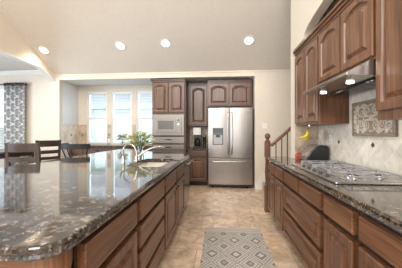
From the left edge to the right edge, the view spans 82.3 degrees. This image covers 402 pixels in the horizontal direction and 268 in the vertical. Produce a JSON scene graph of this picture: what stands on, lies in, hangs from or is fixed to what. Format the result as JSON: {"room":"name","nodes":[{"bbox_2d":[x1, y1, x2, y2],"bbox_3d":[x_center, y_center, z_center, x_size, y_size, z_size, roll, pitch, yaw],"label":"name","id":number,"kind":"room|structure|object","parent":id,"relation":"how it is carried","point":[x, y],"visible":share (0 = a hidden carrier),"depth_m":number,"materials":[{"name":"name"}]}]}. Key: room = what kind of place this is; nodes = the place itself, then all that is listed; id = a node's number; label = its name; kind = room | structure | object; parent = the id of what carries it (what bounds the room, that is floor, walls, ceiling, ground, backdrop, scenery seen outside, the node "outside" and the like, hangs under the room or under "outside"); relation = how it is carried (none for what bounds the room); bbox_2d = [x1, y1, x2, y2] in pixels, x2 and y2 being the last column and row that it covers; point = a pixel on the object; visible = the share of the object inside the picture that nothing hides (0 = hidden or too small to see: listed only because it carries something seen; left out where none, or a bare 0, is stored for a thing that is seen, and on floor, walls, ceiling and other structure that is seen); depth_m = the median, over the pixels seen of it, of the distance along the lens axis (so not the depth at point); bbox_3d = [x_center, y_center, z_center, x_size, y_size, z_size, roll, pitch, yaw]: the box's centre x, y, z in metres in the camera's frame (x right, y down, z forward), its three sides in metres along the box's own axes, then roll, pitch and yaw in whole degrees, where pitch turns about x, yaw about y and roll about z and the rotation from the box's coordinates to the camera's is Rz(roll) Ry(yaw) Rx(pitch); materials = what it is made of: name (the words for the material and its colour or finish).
{"room":"kitchen","nodes":[
{"label":"kitchen","id":0,"kind":"room"},
{"bbox_2d":[0,55,37,70],"bbox_3d":[-5.322,-1.575,1.290,2.580,0.110,8.900,0,0,5],"label":"ceiling","id":1,"kind":"structure","parent":0,"point":[6,64],"depth_m":5.18,"materials":[{"name":"paint"}]},
{"bbox_2d":[0,11,54,78],"bbox_3d":[-3.977,-2.619,1.180,0.120,2.679,8.900,0,0,5],"label":"beam","id":2,"kind":"structure","parent":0,"point":[12,42],"depth_m":4.52,"materials":[{"name":"beige paint"}]},
{"bbox_2d":[63,81,77,157],"bbox_3d":[-3.472,-0.065,6.100,0.120,2.670,0.750,0,0,5],"label":"wall","id":3,"kind":"structure","parent":0,"point":[70,91],"depth_m":5.98,"materials":[{"name":"paint"}]},
{"bbox_2d":[78,85,206,146],"bbox_3d":[-1.049,-0.013,6.217,4.690,2.565,0.120,0,0,5],"label":"wall","id":4,"kind":"structure","parent":0,"point":[83,91],"depth_m":6.28,"materials":[{"name":"beige paint"}]},
{"bbox_2d":[86,92,106,143],"bbox_3d":[-2.845,-0.420,6.335,0.590,1.420,0.120,0,0,5],"label":"window","id":5,"kind":"structure","parent":4,"relation":"in","point":[97,127],"depth_m":6.35,"materials":[{"name":"glass"}]},
{"bbox_2d":[89,93,104,117],"bbox_3d":[-2.848,-0.750,6.300,0.450,0.680,0.040,0,0,5],"label":"window blind","id":6,"kind":"object","parent":5,"relation":"attached to","point":[89,93],"visible":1,"depth_m":6.29,"materials":[{"name":"white paint"}]},
{"bbox_2d":[63,124,135,144],"bbox_3d":[-2.265,0.044,5.945,2.309,0.549,0.620,0,0,5],"label":"tile backsplash","id":7,"kind":"structure","parent":4,"relation":"attached to","point":[72,133],"depth_m":6.22,"materials":[{"name":"tile"}]},
{"bbox_2d":[111,91,131,143],"bbox_3d":[-2.153,-0.420,6.277,0.600,1.420,0.120,0,0,5],"label":"window","id":8,"kind":"structure","parent":4,"relation":"in","point":[119,125],"depth_m":6.29,"materials":[{"name":"glass"}]},
{"bbox_2d":[113,93,129,117],"bbox_3d":[-2.156,-0.750,6.243,0.460,0.680,0.040,0,0,5],"label":"window blind","id":9,"kind":"object","parent":8,"relation":"attached to","point":[113,93],"visible":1,"depth_m":6.23,"materials":[{"name":"white paint"}]},
{"bbox_2d":[137,91,151,143],"bbox_3d":[-1.465,-0.420,6.221,0.580,1.420,0.120,0,0,5],"label":"window","id":10,"kind":"structure","parent":4,"relation":"in","point":[143,124],"depth_m":6.25,"materials":[{"name":"glass"}]},
{"bbox_2d":[138,92,151,117],"bbox_3d":[-1.468,-0.750,6.186,0.440,0.680,0.040,0,0,5],"label":"window blind","id":11,"kind":"object","parent":10,"relation":"attached to","point":[139,93],"visible":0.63,"depth_m":6.18,"materials":[{"name":"white paint"}]},
{"bbox_2d":[188,82,207,125],"bbox_3d":[-0.064,-0.715,5.878,0.490,1.070,0.385,0,0,5],"label":"upper cabinet","id":12,"kind":"object","parent":4,"relation":"attached to","point":[198,91],"visible":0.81,"depth_m":5.71,"materials":[{"name":"brown wood"}]},
{"bbox_2d":[190,126,207,146],"bbox_3d":[-0.050,0.088,6.069,0.485,0.534,0.009,0,0,5],"label":"tile backsplash","id":13,"kind":"structure","parent":4,"relation":"attached to","point":[204,128],"depth_m":6.06,"materials":[{"name":"beige tile"}]},
{"bbox_2d":[207,79,251,107],"bbox_3d":[0.695,-0.940,5.705,1.040,0.620,0.605,0,0,5],"label":"upper cabinet","id":14,"kind":"object","parent":4,"relation":"attached to","point":[221,93],"visible":0.97,"depth_m":5.43,"materials":[{"name":"brown wood"}]},
{"bbox_2d":[0,0,290,74],"bbox_3d":[0.160,-2.725,0.850,8.220,2.748,9.120,0,0,5],"label":"ceiling","id":15,"kind":"structure","parent":0,"point":[80,36],"depth_m":4.48,"materials":[{"name":"paint"}]},
{"bbox_2d":[38,46,49,54],"bbox_3d":[-3.385,-1.784,4.957,0.230,0.120,0.202,0,0,5],"label":"recessed light","id":16,"kind":"object","parent":15,"relation":"in","point":[42,49],"visible":1,"depth_m":4.96,"materials":[{"name":"white paint"}]},
{"bbox_2d":[115,41,125,50],"bbox_3d":[-1.674,-1.807,4.777,0.230,0.120,0.202,0,0,5],"label":"recessed light","id":17,"kind":"object","parent":15,"relation":"in","point":[119,45],"visible":1,"depth_m":4.77,"materials":[{"name":"white paint"}]},
{"bbox_2d":[160,38,170,47],"bbox_3d":[-0.720,-1.821,4.673,0.230,0.120,0.202,0,0,5],"label":"recessed light","id":18,"kind":"object","parent":15,"relation":"in","point":[165,43],"visible":1,"depth_m":4.67,"materials":[{"name":"white paint"}]},
{"bbox_2d":[243,36,254,45],"bbox_3d":[0.945,-1.821,4.536,0.230,0.120,0.202,0,0,5],"label":"recessed light","id":19,"kind":"object","parent":15,"relation":"in","point":[248,40],"visible":1,"depth_m":4.53,"materials":[{"name":"white paint"}]},
{"bbox_2d":[0,71,290,187],"bbox_3d":[-0.807,-0.180,5.444,10.900,2.900,0.120,0,0,5],"label":"wall","id":20,"kind":"structure","parent":0,"point":[272,90],"depth_m":5.37,"materials":[{"name":"beige paint"}]},
{"bbox_2d":[0,86,3,148],"bbox_3d":[-5.344,-0.370,5.787,1.140,1.620,0.120,0,0,5],"label":"window","id":21,"kind":"structure","parent":20,"relation":"in","point":[1,92],"depth_m":5.78,"materials":[{"name":"glass"}]},
{"bbox_2d":[0,87,3,145],"bbox_3d":[-5.331,-0.415,5.756,1.030,1.470,0.040,0,0,5],"label":"window blind","id":22,"kind":"object","parent":21,"relation":"attached to","point":[0,87],"visible":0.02,"depth_m":5.72,"materials":[{"name":"white paint"}]},
{"bbox_2d":[0,70,42,75],"bbox_3d":[-4.966,-1.475,5.681,2.570,0.090,0.090,0,0,5],"label":"trim","id":23,"kind":"structure","parent":20,"relation":"attached to","point":[19,72],"depth_m":5.62,"materials":[{"name":"white paint"}]},
{"bbox_2d":[0,50,55,81],"bbox_3d":[-3.974,-1.375,1.180,0.145,0.270,8.900,0,0,5],"label":"trim","id":24,"kind":"structure","parent":20,"relation":"attached to","point":[40,68],"depth_m":4.91,"materials":[{"name":"white paint"}]},
{"bbox_2d":[55,69,290,75],"bbox_3d":[0.483,-1.403,5.269,8.100,0.037,0.018,0,0,5],"label":"trim","id":25,"kind":"structure","parent":20,"relation":"attached to","point":[285,69],"depth_m":5.36,"materials":[{"name":"beige paint"}]},
{"bbox_3d":[-5.177,-1.185,5.680,1.946,0.056,0.127,0,0,5],"label":"curtain rod","id":26,"kind":"object","parent":20,"relation":"attached to","visible":0},
{"bbox_2d":[3,82,24,167],"bbox_3d":[-4.534,0.005,5.592,0.554,2.470,0.075,0,0,5],"label":"curtain","id":27,"kind":"object","parent":26,"relation":"hanging from","point":[14,93],"visible":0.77,"depth_m":5.59,"materials":[{"name":"grey fabric"}]},
{"bbox_2d":[64,77,253,85],"bbox_3d":[-1.075,-1.347,5.903,4.690,0.105,0.750,0,0,5],"label":"ceiling","id":28,"kind":"structure","parent":0,"point":[189,80],"depth_m":5.78,"materials":[{"name":"paint"}]},
{"bbox_2d":[158,184,305,267],"bbox_3d":[-1.193,1.330,1.352,11.000,0.120,9.900,0,0,5],"label":"floor","id":29,"kind":"structure","parent":0,"point":[207,206],"depth_m":3.26,"materials":[{"name":"tile"}]},
{"bbox_2d":[0,149,40,162],"bbox_3d":[-4.284,0.807,4.526,1.520,0.925,1.080,0,0,5],"label":"dining table","id":30,"kind":"object","parent":29,"relation":"on","point":[2,151],"visible":0.44,"depth_m":4.53,"materials":[{"name":"brown wood"}]},
{"bbox_2d":[4,143,40,166],"bbox_3d":[-2.538,0.705,3.461,0.450,1.130,0.538,0,0,-5],"label":"dining chair","id":31,"kind":"object","parent":29,"relation":"on","point":[9,147],"visible":0.37,"depth_m":3.22,"materials":[{"name":"brown wood"}]},
{"bbox_2d":[0,248,72,267],"bbox_3d":[-0.767,0.839,0.851,0.591,0.862,0.133,0,0,5],"label":"island end panel","id":32,"kind":"object","parent":29,"relation":"on","point":[64,260],"visible":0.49,"depth_m":0.78,"materials":[{"name":"brown wood"}]},
{"bbox_2d":[26,140,60,163],"bbox_3d":[-3.194,0.705,4.678,0.538,1.130,0.450,0,0,35],"label":"dining chair","id":33,"kind":"object","parent":29,"relation":"on","point":[45,143],"visible":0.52,"depth_m":4.55,"materials":[{"name":"brown wood"}]},
{"bbox_2d":[61,143,89,157],"bbox_3d":[-2.267,0.731,4.219,0.552,1.082,0.552,0,0,-11],"label":"bar stool","id":34,"kind":"object","parent":29,"relation":"on","point":[67,146],"visible":0.23,"depth_m":3.99,"materials":[{"name":"brown wood"}]},
{"bbox_2d":[71,201,136,267],"bbox_3d":[-0.730,0.839,1.230,0.602,0.862,0.612,0,0,5],"label":"base cabinet","id":35,"kind":"object","parent":29,"relation":"on","point":[113,244],"visible":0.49,"depth_m":1.15,"materials":[{"name":"brown wood"}]},
{"bbox_2d":[69,147,151,156],"bbox_3d":[-2.256,0.820,6.036,2.305,0.900,0.428,0,0,5],"label":"base cabinet","id":36,"kind":"object","parent":29,"relation":"on","point":[91,150],"visible":0.1,"depth_m":5.87,"materials":[{"name":"brown wood"}]},
{"bbox_2d":[90,145,151,147],"bbox_3d":[-2.257,0.344,6.013,2.305,0.049,0.415,0,0,5],"label":"countertop","id":37,"kind":"structure","parent":36,"relation":"on","point":[95,146],"depth_m":5.82,"materials":[{"name":"stone"}]},
{"bbox_3d":[-2.021,0.240,5.926,0.108,0.157,0.108,0,0,5],"label":"vase","id":38,"kind":"object","parent":37,"relation":"on","visible":0},
{"bbox_2d":[117,132,126,139],"bbox_3d":[-2.004,0.144,5.930,0.335,0.320,0.252,0,0,5],"label":"flower bouquet","id":39,"kind":"object","parent":38,"relation":"in","point":[120,135],"visible":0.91,"depth_m":5.90,"materials":[{"name":"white plant"}]},
{"bbox_2d":[133,179,163,267],"bbox_3d":[-0.675,0.839,1.898,0.602,0.862,0.720,0,0,5],"label":"base cabinet","id":40,"kind":"object","parent":29,"relation":"on","point":[149,227],"visible":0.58,"depth_m":1.78,"materials":[{"name":"brown wood"}]},
{"bbox_2d":[150,79,189,152],"bbox_3d":[-0.746,0.010,5.700,0.830,2.520,0.851,0,0,5],"label":"tall cabinet","id":41,"kind":"object","parent":29,"relation":"on","point":[169,96],"depth_m":5.34,"materials":[{"name":"brown wood"}]},
{"bbox_2d":[153,114,183,135],"bbox_3d":[-0.757,-0.185,5.321,0.740,0.490,0.054,0,0,5],"label":"microwave","id":42,"kind":"object","parent":41,"relation":"in","point":[163,124],"visible":1,"depth_m":5.30,"materials":[{"name":"silver metal"}]},
{"bbox_2d":[153,145,183,152],"bbox_3d":[-0.758,0.630,5.303,0.740,0.720,0.089,0,0,5],"label":"wall oven","id":43,"kind":"object","parent":41,"relation":"attached to","point":[167,148],"visible":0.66,"depth_m":5.31,"materials":[{"name":"silver metal"}]},
{"bbox_2d":[161,163,183,249],"bbox_3d":[-0.585,0.839,2.858,0.625,0.862,1.200,0,0,5],"label":"base cabinet","id":44,"kind":"object","parent":29,"relation":"on","point":[173,196],"visible":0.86,"depth_m":2.59,"materials":[{"name":"brown wood"}]},
{"bbox_2d":[182,157,192,208],"bbox_3d":[-0.485,0.840,3.762,0.657,0.860,0.600,0,0,5],"label":"dishwasher","id":45,"kind":"object","parent":29,"relation":"on","point":[187,161],"visible":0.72,"depth_m":3.66,"materials":[{"name":"silver metal"}]},
{"bbox_2d":[187,149,207,184],"bbox_3d":[-0.071,0.839,5.787,0.490,0.862,0.568,0,0,5],"label":"base cabinet","id":46,"kind":"object","parent":29,"relation":"on","point":[198,166],"visible":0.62,"depth_m":5.51,"materials":[{"name":"brown wood"}]},
{"bbox_2d":[187,146,207,149],"bbox_3d":[-0.074,0.382,5.780,0.485,0.051,0.580,0,0,5],"label":"countertop","id":47,"kind":"structure","parent":46,"relation":"on","point":[190,147],"depth_m":5.50,"materials":[{"name":"stone"}]},
{"bbox_2d":[193,128,201,147],"bbox_3d":[-0.090,0.113,5.735,0.200,0.485,0.303,0,0,5],"label":"coffee maker","id":48,"kind":"object","parent":47,"relation":"on","point":[197,132],"visible":0.99,"depth_m":5.63,"materials":[{"name":"black plastic"}]},
{"bbox_2d":[203,134,205,146],"bbox_3d":[0.085,0.196,5.732,0.084,0.320,0.084,0,0,5],"label":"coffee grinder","id":49,"kind":"object","parent":47,"relation":"on","point":[204,135],"visible":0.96,"depth_m":5.70,"materials":[{"name":"black plastic"}]},
{"bbox_2d":[208,107,252,187],"bbox_3d":[0.693,0.345,5.564,1.006,1.850,0.776,0,0,5],"label":"refrigerator","id":50,"kind":"object","parent":29,"relation":"on","point":[230,130],"visible":1,"depth_m":5.25,"materials":[{"name":"silver metal"}]},
{"bbox_2d":[200,227,275,267],"bbox_3d":[0.339,1.265,2.079,0.715,0.010,1.960,0,0,5],"label":"runner rug","id":51,"kind":"object","parent":29,"relation":"on","point":[222,247],"visible":1,"depth_m":2.49,"materials":[{"name":"grey fabric"}]},
{"bbox_2d":[264,133,270,212],"bbox_3d":[1.073,0.636,3.715,0.092,1.267,0.091,0,0,5],"label":"newel post","id":52,"kind":"object","parent":29,"relation":"on","point":[267,144],"visible":0.76,"depth_m":3.68,"materials":[{"name":"brown wood"}]},
{"bbox_2d":[271,126,290,155],"bbox_3d":[1.324,0.491,3.694,0.418,1.318,0.060,0,0,5],"label":"stair railing","id":53,"kind":"object","parent":52,"relation":"attached to","point":[288,130],"visible":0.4,"depth_m":3.68,"materials":[{"name":"brown wood"}]},
{"bbox_2d":[257,155,290,190],"bbox_3d":[2.440,0.280,4.414,2.480,1.980,1.398,0,0,5],"label":"staircase","id":54,"kind":"structure","parent":29,"relation":"on","point":[261,182],"depth_m":5.18,"materials":[{"name":"carpet"}]},
{"bbox_2d":[268,162,286,230],"bbox_3d":[1.296,0.839,3.059,0.628,0.862,0.830,0,0,5],"label":"base cabinet","id":55,"kind":"object","parent":29,"relation":"on","point":[276,184],"visible":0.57,"depth_m":2.98,"materials":[{"name":"brown wood"}]},
{"bbox_2d":[267,156,401,233],"bbox_3d":[1.194,0.382,1.896,0.630,0.051,3.215,0,0,5],"label":"countertop","id":56,"kind":"structure","parent":55,"relation":"on","point":[383,203],"depth_m":1.35,"materials":[{"name":"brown stone"}]},
{"bbox_2d":[299,144,328,161],"bbox_3d":[1.434,0.251,2.957,0.286,0.206,0.270,0,0,5],"label":"bread box","id":57,"kind":"object","parent":56,"relation":"on","point":[311,152],"visible":0.91,"depth_m":2.83,"materials":[{"name":"black plastic"}]},
{"bbox_2d":[291,160,401,184],"bbox_3d":[1.229,0.330,2.076,0.510,0.052,1.020,0,0,5],"label":"gas cooktop","id":58,"kind":"object","parent":56,"relation":"in","point":[340,172],"visible":1,"depth_m":1.82,"materials":[{"name":"silver metal"}]},
{"bbox_2d":[284,170,326,267],"bbox_3d":[1.220,0.839,2.136,0.628,0.862,1.013,0,0,5],"label":"base cabinet","id":59,"kind":"object","parent":29,"relation":"on","point":[304,217],"visible":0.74,"depth_m":1.99,"materials":[{"name":"brown wood"}]},
{"bbox_2d":[324,193,362,267],"bbox_3d":[1.162,0.839,1.425,0.628,0.862,0.406,0,0,5],"label":"base cabinet","id":60,"kind":"object","parent":29,"relation":"on","point":[342,242],"visible":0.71,"depth_m":1.40,"materials":[{"name":"brown wood"}]},
{"bbox_2d":[358,213,401,267],"bbox_3d":[1.108,0.839,0.766,0.628,0.862,0.908,0,0,5],"label":"base cabinet","id":61,"kind":"object","parent":29,"relation":"on","point":[382,244],"visible":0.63,"depth_m":1.07,"materials":[{"name":"brown wood"}]},
{"bbox_3d":[-1.344,0.839,2.896,0.884,0.862,4.148,0,0,5],"label":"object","id":62,"kind":"object","parent":29,"relation":"on","visible":0},
{"bbox_2d":[0,149,190,261],"bbox_3d":[-1.123,0.382,2.993,1.710,0.051,4.452,0,0,5],"label":"countertop","id":63,"kind":"structure","parent":62,"relation":"on","point":[47,208],"depth_m":1.31,"materials":[{"name":"stone"}]},
{"bbox_2d":[120,144,137,162],"bbox_3d":[-0.841,0.241,2.673,0.212,0.229,0.136,0,0,5],"label":"faucet","id":64,"kind":"object","parent":63,"relation":"on","point":[136,152],"visible":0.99,"depth_m":2.70,"materials":[{"name":"silver metal"}]},
{"bbox_2d":[137,145,143,153],"bbox_3d":[-1.008,0.277,3.845,0.118,0.157,0.118,0,0,5],"label":"vase","id":65,"kind":"object","parent":63,"relation":"on","point":[140,147],"visible":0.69,"depth_m":3.80,"materials":[{"name":"clear glass"}]},
{"bbox_2d":[126,131,155,146],"bbox_3d":[-0.994,0.150,3.848,0.544,0.383,0.421,0,0,5],"label":"flower bouquet","id":66,"kind":"object","parent":65,"relation":"in","point":[138,137],"visible":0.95,"depth_m":3.80,"materials":[{"name":"green plant"}]},
{"bbox_2d":[134,146,163,160],"bbox_3d":[-0.669,0.263,2.989,0.382,0.185,0.059,0,0,-19],"label":"faucet","id":67,"kind":"object","parent":63,"relation":"on","point":[141,153],"visible":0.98,"depth_m":2.96,"materials":[{"name":"silver metal"}]},
{"bbox_2d":[137,162,166,166],"bbox_3d":[-0.592,0.501,2.808,0.424,0.186,0.764,0,0,5],"label":"sink","id":68,"kind":"object","parent":63,"relation":"in","point":[147,164],"visible":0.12,"depth_m":3.19,"materials":[{"name":"ceramic"}]},
{"bbox_2d":[251,78,253,186],"bbox_3d":[1.317,-0.065,5.706,0.110,2.670,0.750,0,0,5],"label":"wall","id":69,"kind":"structure","parent":0,"point":[252,106],"depth_m":5.43,"materials":[{"name":"beige paint"}]},
{"bbox_2d":[291,0,318,157],"bbox_3d":[1.461,-1.075,3.251,0.340,2.859,0.120,0,0,5],"label":"wall","id":70,"kind":"structure","parent":0,"point":[293,124],"depth_m":3.24,"materials":[{"name":"beige paint"}]},
{"bbox_2d":[293,0,332,49],"bbox_3d":[1.054,-1.344,-0.237,0.100,5.229,6.900,0,0,5],"label":"wall","id":71,"kind":"structure","parent":0,"point":[307,14],"depth_m":2.77,"materials":[{"name":"beige paint"}]},
{"bbox_2d":[319,0,338,22],"bbox_3d":[1.408,-1.344,-0.206,0.120,5.229,7.020,0,0,5],"label":"wall","id":72,"kind":"structure","parent":0,"point":[334,2],"depth_m":2.85,"materials":[{"name":"beige paint"}]},
{"bbox_2d":[293,27,348,125],"bbox_3d":[1.413,-0.613,2.799,0.338,1.025,0.760,0,0,5],"label":"upper cabinet","id":73,"kind":"object","parent":72,"relation":"attached to","point":[309,110],"visible":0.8,"depth_m":2.59,"materials":[{"name":"brown wood"}]},
{"bbox_3d":[1.372,-0.072,2.917,0.050,0.055,0.036,0,0,5],"label":"hook","id":74,"kind":"object","parent":73,"relation":"attached to","visible":0},
{"bbox_2d":[300,129,308,137],"bbox_3d":[1.302,0.008,2.882,0.115,0.121,0.058,0,0,-17],"label":"banana","id":75,"kind":"object","parent":74,"relation":"hanging from","point":[307,131],"visible":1,"depth_m":2.87,"materials":[{"name":"yellow food"}]},
{"bbox_2d":[316,0,375,83],"bbox_3d":[1.345,-0.815,1.972,0.338,0.620,0.888,0,0,5],"label":"upper cabinet","id":76,"kind":"object","parent":72,"relation":"attached to","point":[347,33],"visible":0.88,"depth_m":1.90,"materials":[{"name":"brown wood"}]},
{"bbox_2d":[302,59,375,96],"bbox_3d":[1.273,-0.436,1.982,0.483,0.133,0.860,0,0,5],"label":"range hood","id":77,"kind":"object","parent":76,"relation":"attached to","point":[361,79],"visible":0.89,"depth_m":1.83,"materials":[{"name":"silver metal"}]},
{"bbox_2d":[295,90,401,179],"bbox_3d":[1.347,-0.087,1.745,0.320,0.885,2.900,0,0,5],"label":"tile backsplash","id":78,"kind":"structure","parent":72,"relation":"attached to","point":[382,153],"depth_m":2.28,"materials":[{"name":"tile"}]},
{"bbox_2d":[352,98,397,136],"bbox_3d":[1.507,-0.135,2.031,0.028,0.325,0.575,0,0,5],"label":"relief panel","id":79,"kind":"object","parent":78,"relation":"attached to","point":[365,122],"visible":0.77,"depth_m":2.05,"materials":[{"name":"stone"}]},
{"bbox_2d":[376,0,401,119],"bbox_3d":[1.272,-0.605,1.088,0.338,1.040,0.878,0,0,5],"label":"upper cabinet","id":80,"kind":"object","parent":72,"relation":"attached to","point":[388,12],"visible":1,"depth_m":1.41,"materials":[{"name":"brown wood"}]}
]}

